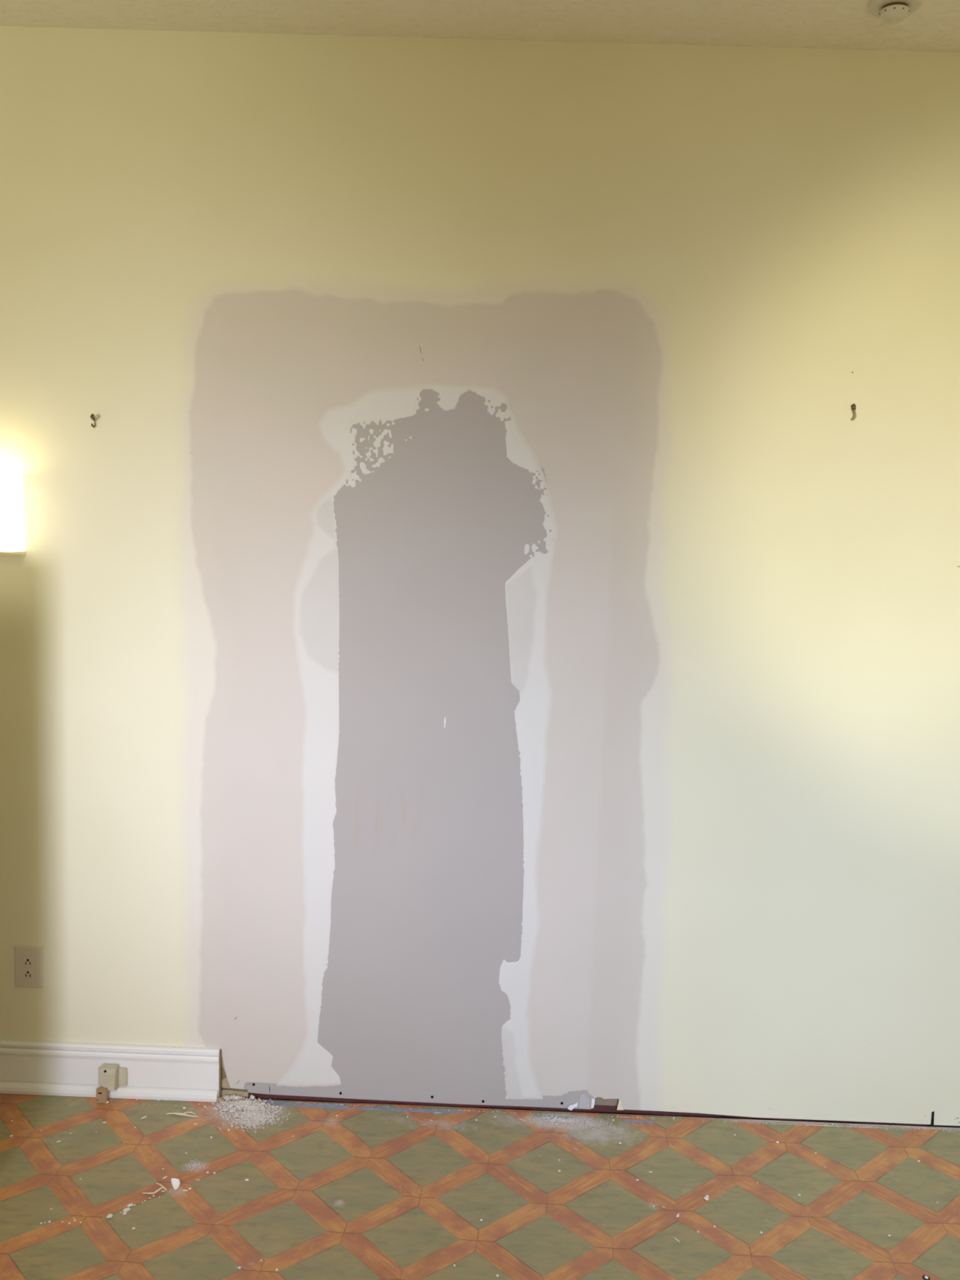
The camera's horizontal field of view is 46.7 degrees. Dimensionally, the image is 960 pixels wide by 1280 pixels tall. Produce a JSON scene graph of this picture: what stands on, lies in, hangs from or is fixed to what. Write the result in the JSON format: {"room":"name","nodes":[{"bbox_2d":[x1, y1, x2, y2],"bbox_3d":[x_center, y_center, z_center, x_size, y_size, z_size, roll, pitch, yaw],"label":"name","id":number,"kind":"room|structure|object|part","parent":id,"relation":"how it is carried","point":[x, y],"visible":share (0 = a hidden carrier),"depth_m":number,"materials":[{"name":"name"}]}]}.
{"room":"room under renovation","nodes":[
{"label":"room under renovation","id":0,"kind":"room"},
{"bbox_2d":[0,26,959,1125],"bbox_3d":[0.042,-0.097,2.856,6.400,2.740,0.014,2,6,1],"label":"wall","id":1,"kind":"structure","parent":0,"point":[795,212],"depth_m":2.80,"materials":[{"name":"beige paint"}]},
{"bbox_2d":[0,473,26,551],"bbox_3d":[-1.247,-0.323,2.799,0.170,0.194,0.094,2,6,1],"label":"wall sconce","id":2,"kind":"object","parent":1,"relation":"attached to","point":[12,517],"visible":1,"depth_m":2.77,"materials":[{"name":"beige glass"}]},
{"bbox_2d":[14,945,43,987],"bbox_3d":[-1.210,0.876,2.975,0.076,0.116,0.008,2,6,1],"label":"wall outlet","id":3,"kind":"object","parent":1,"relation":"attached to","point":[28,959],"visible":1,"depth_m":2.97,"materials":[{"name":"beige plastic"}]},
{"bbox_2d":[22,970,33,978],"bbox_3d":[-1.211,0.897,2.975,0.027,0.024,0.002,2,6,1],"label":"receptacle","id":4,"kind":"object","parent":3,"relation":"attached to","point":[26,974],"depth_m":2.97,"materials":[{"name":"beige plastic"}]},
{"bbox_2d":[22,958,33,966],"bbox_3d":[-1.210,0.863,2.972,0.027,0.024,0.002,2,6,1],"label":"receptacle","id":5,"kind":"object","parent":3,"relation":"attached to","point":[26,962],"depth_m":2.97,"materials":[{"name":"beige plastic"}]},
{"bbox_2d":[89,413,99,427],"bbox_3d":[-0.974,-0.555,2.811,0.024,0.035,0.015,2,6,1],"label":"wall hook","id":6,"kind":"object","parent":1,"relation":"attached to","point":[91,416],"visible":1,"depth_m":2.81,"materials":[{"name":"metal"}]},
{"bbox_2d":[0,1039,222,1102],"bbox_3d":[-1.949,1.128,3.005,2.503,0.140,0.029,2,6,1],"label":"baseboard","id":7,"kind":"structure","parent":1,"relation":"attached to","point":[27,1067],"depth_m":2.99,"materials":[{"name":"white paint"}]},
{"bbox_3d":[-1.954,1.184,3.004,2.497,0.028,0.014,2,6,1],"label":"shoe moulding","id":8,"kind":"part","parent":7,"relation":"part of","materials":[{"name":"white paint"}]},
{"bbox_2d":[221,1057,248,1097],"bbox_3d":[-0.667,1.172,3.010,0.082,0.132,0.010,2,6,1],"label":"plaster","id":9,"kind":"object","parent":1,"relation":"attached to","point":[226,1091],"visible":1,"depth_m":3.01,"materials":[{"name":"beige"}]},
{"bbox_2d":[221,1084,618,1106],"bbox_3d":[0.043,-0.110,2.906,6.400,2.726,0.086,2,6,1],"label":"trim","id":10,"kind":"structure","parent":1,"relation":"attached to","point":[598,1100],"depth_m":3.01,"materials":[{"name":"wood"},{"name":"dark red-brown paint"}]},
{"bbox_2d":[168,271,680,1111],"bbox_3d":[-0.134,0.162,2.882,1.350,2.190,0.012,2,6,1],"label":"wall patch","id":11,"kind":"structure","parent":1,"relation":"attached to","point":[425,646],"depth_m":2.88,"materials":[{"name":"grey paint"}]},
{"bbox_3d":[-0.136,0.304,2.897,0.946,1.905,0.001,2,6,1],"label":"plasterboard panel","id":12,"kind":"part","parent":11,"relation":"part of","materials":[{"name":"grey paint"}]},
{"bbox_2d":[221,1092,959,1127],"bbox_3d":[-0.003,1.261,3.059,6.400,0.034,0.086,2,6,1],"label":"trim","id":13,"kind":"structure","parent":1,"relation":"attached to","point":[597,1108],"depth_m":3.01,"materials":[{"name":"brown wood"}]},
{"bbox_2d":[851,403,856,420],"bbox_3d":[0.933,-0.570,2.776,0.011,0.042,0.016,-1,7,-26],"label":"wall anchor","id":14,"kind":"object","parent":1,"relation":"attached to","point":[854,406],"visible":1,"depth_m":2.77,"materials":[{"name":"metal"}]},
{"bbox_2d":[0,1093,959,1279],"bbox_3d":[-0.048,1.565,0.522,6.400,0.050,5.004,2,6,1],"label":"floor","id":15,"kind":"structure","parent":0,"point":[326,1201],"depth_m":2.61,"materials":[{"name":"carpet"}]},
{"bbox_2d":[96,1063,127,1103],"bbox_3d":[-0.990,1.187,2.973,0.078,0.092,0.044,2,6,1],"label":"electrical box","id":16,"kind":"object","parent":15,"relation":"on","point":[111,1076],"visible":1,"depth_m":2.96,"materials":[{"name":"beige plastic"}]},
{"bbox_3d":[-0.990,1.182,2.964,0.030,0.042,0.003,2,6,1],"label":"raised panel","id":17,"kind":"part","parent":16,"relation":"part of","materials":[{"name":"beige plastic"}]},
{"bbox_3d":[-0.989,1.176,2.991,0.078,0.053,0.004,2,6,1],"label":"plate","id":18,"kind":"part","parent":16,"relation":"part of","materials":[{"name":"beige plastic"}]},
{"bbox_2d":[123,1207,130,1212],"bbox_3d":[-0.800,1.289,2.512,0.012,0.007,0.019,7,8,39],"label":"crumb","id":19,"kind":"object","parent":15,"relation":"on","point":[125,1210],"visible":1,"depth_m":2.51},
{"bbox_2d":[142,1186,167,1194],"bbox_3d":[-0.756,1.282,2.582,0.055,0.008,0.018,-1,7,-23],"label":"paint curl","id":20,"kind":"object","parent":15,"relation":"on","point":[159,1188],"visible":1,"depth_m":2.58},
{"bbox_2d":[155,1182,165,1191],"bbox_3d":[-0.747,1.280,2.598,0.042,0.007,0.011,8,9,44],"label":"paint curl","id":21,"kind":"object","parent":15,"relation":"on","point":[156,1183],"visible":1,"depth_m":2.59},
{"bbox_2d":[171,1177,180,1189],"bbox_3d":[-0.714,1.274,2.601,0.021,0.022,0.011,2,6,1],"label":"flake","id":22,"kind":"object","parent":15,"relation":"on","point":[175,1182],"visible":1,"depth_m":2.60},
{"bbox_2d":[166,1112,197,1116],"bbox_3d":[-0.782,1.244,2.912,0.085,0.007,0.012,3,6,6],"label":"strip","id":23,"kind":"object","parent":15,"relation":"on","point":[178,1113],"visible":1,"depth_m":2.91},
{"bbox_2d":[180,1158,209,1173],"bbox_3d":[-0.686,1.274,2.692,0.075,0.004,0.060,2,6,1],"label":"plaster dust","id":24,"kind":"object","parent":15,"relation":"on","point":[195,1165],"visible":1,"depth_m":2.69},
{"bbox_2d":[217,1097,224,1102],"bbox_3d":[-0.698,1.237,2.985,0.021,0.012,0.012,2,6,2],"label":"lump","id":25,"kind":"object","parent":15,"relation":"on","point":[220,1099],"visible":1,"depth_m":2.98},
{"bbox_2d":[198,1094,289,1132],"bbox_3d":[-0.624,1.238,2.951,0.172,0.022,0.240,-4,9,-43],"label":"rubble","id":26,"kind":"object","parent":15,"relation":"on","point":[255,1112],"visible":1,"depth_m":2.94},
{"bbox_2d":[249,1094,254,1100],"bbox_3d":[-0.615,1.236,3.000,0.013,0.014,0.022,-3,8,-37],"label":"lump","id":27,"kind":"object","parent":15,"relation":"on","point":[251,1096],"visible":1,"depth_m":2.99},
{"bbox_2d":[262,1100,351,1109],"bbox_3d":[-0.484,1.249,2.986,0.279,0.001,0.023,2,6,3],"label":"tape strip","id":28,"kind":"object","parent":15,"relation":"on","point":[275,1103],"visible":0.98,"depth_m":2.98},
{"bbox_2d":[353,1106,463,1113],"bbox_3d":[-0.191,1.260,2.977,0.295,0.001,0.016,2,6,1],"label":"tape strip","id":29,"kind":"object","parent":15,"relation":"on","point":[358,1108],"visible":1,"depth_m":2.98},
{"bbox_2d":[76,1101,954,1132],"bbox_3d":[0.119,1.269,2.976,2.389,0.005,0.046,2,6,0],"label":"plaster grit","id":30,"kind":"object","parent":15,"relation":"on","point":[796,1124],"visible":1,"depth_m":2.97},
{"bbox_2d":[532,1115,573,1118],"bbox_3d":[0.195,1.274,2.967,0.110,0.001,0.012,2,6,1],"label":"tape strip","id":31,"kind":"object","parent":15,"relation":"on","point":[537,1116],"visible":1,"depth_m":2.97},
{"bbox_2d":[528,1113,627,1133],"bbox_3d":[0.263,1.276,2.943,0.267,0.008,0.090,3,6,7],"label":"plaster dust","id":32,"kind":"object","parent":15,"relation":"on","point":[554,1119],"visible":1,"depth_m":2.94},
{"bbox_2d":[622,1119,654,1123],"bbox_3d":[0.422,1.282,2.959,0.088,0.001,0.013,2,6,3],"label":"tape strip","id":33,"kind":"object","parent":15,"relation":"on","point":[624,1120],"visible":1,"depth_m":2.96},
{"bbox_2d":[922,1275,929,1279],"bbox_3d":[0.955,1.363,2.375,0.015,0.005,0.015,2,6,1],"label":"nut","id":34,"kind":"object","parent":15,"relation":"on","point":[925,1277],"visible":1,"depth_m":2.37,"materials":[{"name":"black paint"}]},
{"bbox_2d":[929,1111,933,1126],"bbox_3d":[1.216,1.286,2.988,0.008,0.043,0.011,2,6,1],"label":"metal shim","id":35,"kind":"object","parent":15,"relation":"on","point":[932,1113],"visible":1,"depth_m":2.98,"materials":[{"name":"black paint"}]},
{"bbox_2d":[0,0,959,52],"bbox_3d":[0.046,-1.212,0.266,6.400,0.050,5.110,2,6,1],"label":"ceiling","id":36,"kind":"structure","parent":0,"point":[847,24],"depth_m":2.59,"materials":[{"name":"beige paint"}]},
{"bbox_2d":[867,0,922,23],"bbox_3d":[0.911,-1.382,2.443,0.112,0.038,0.112,2,6,1],"label":"smoke detector","id":37,"kind":"object","parent":36,"relation":"attached to","point":[889,11],"visible":1,"depth_m":2.43,"materials":[{"name":"white plastic"}]}
]}

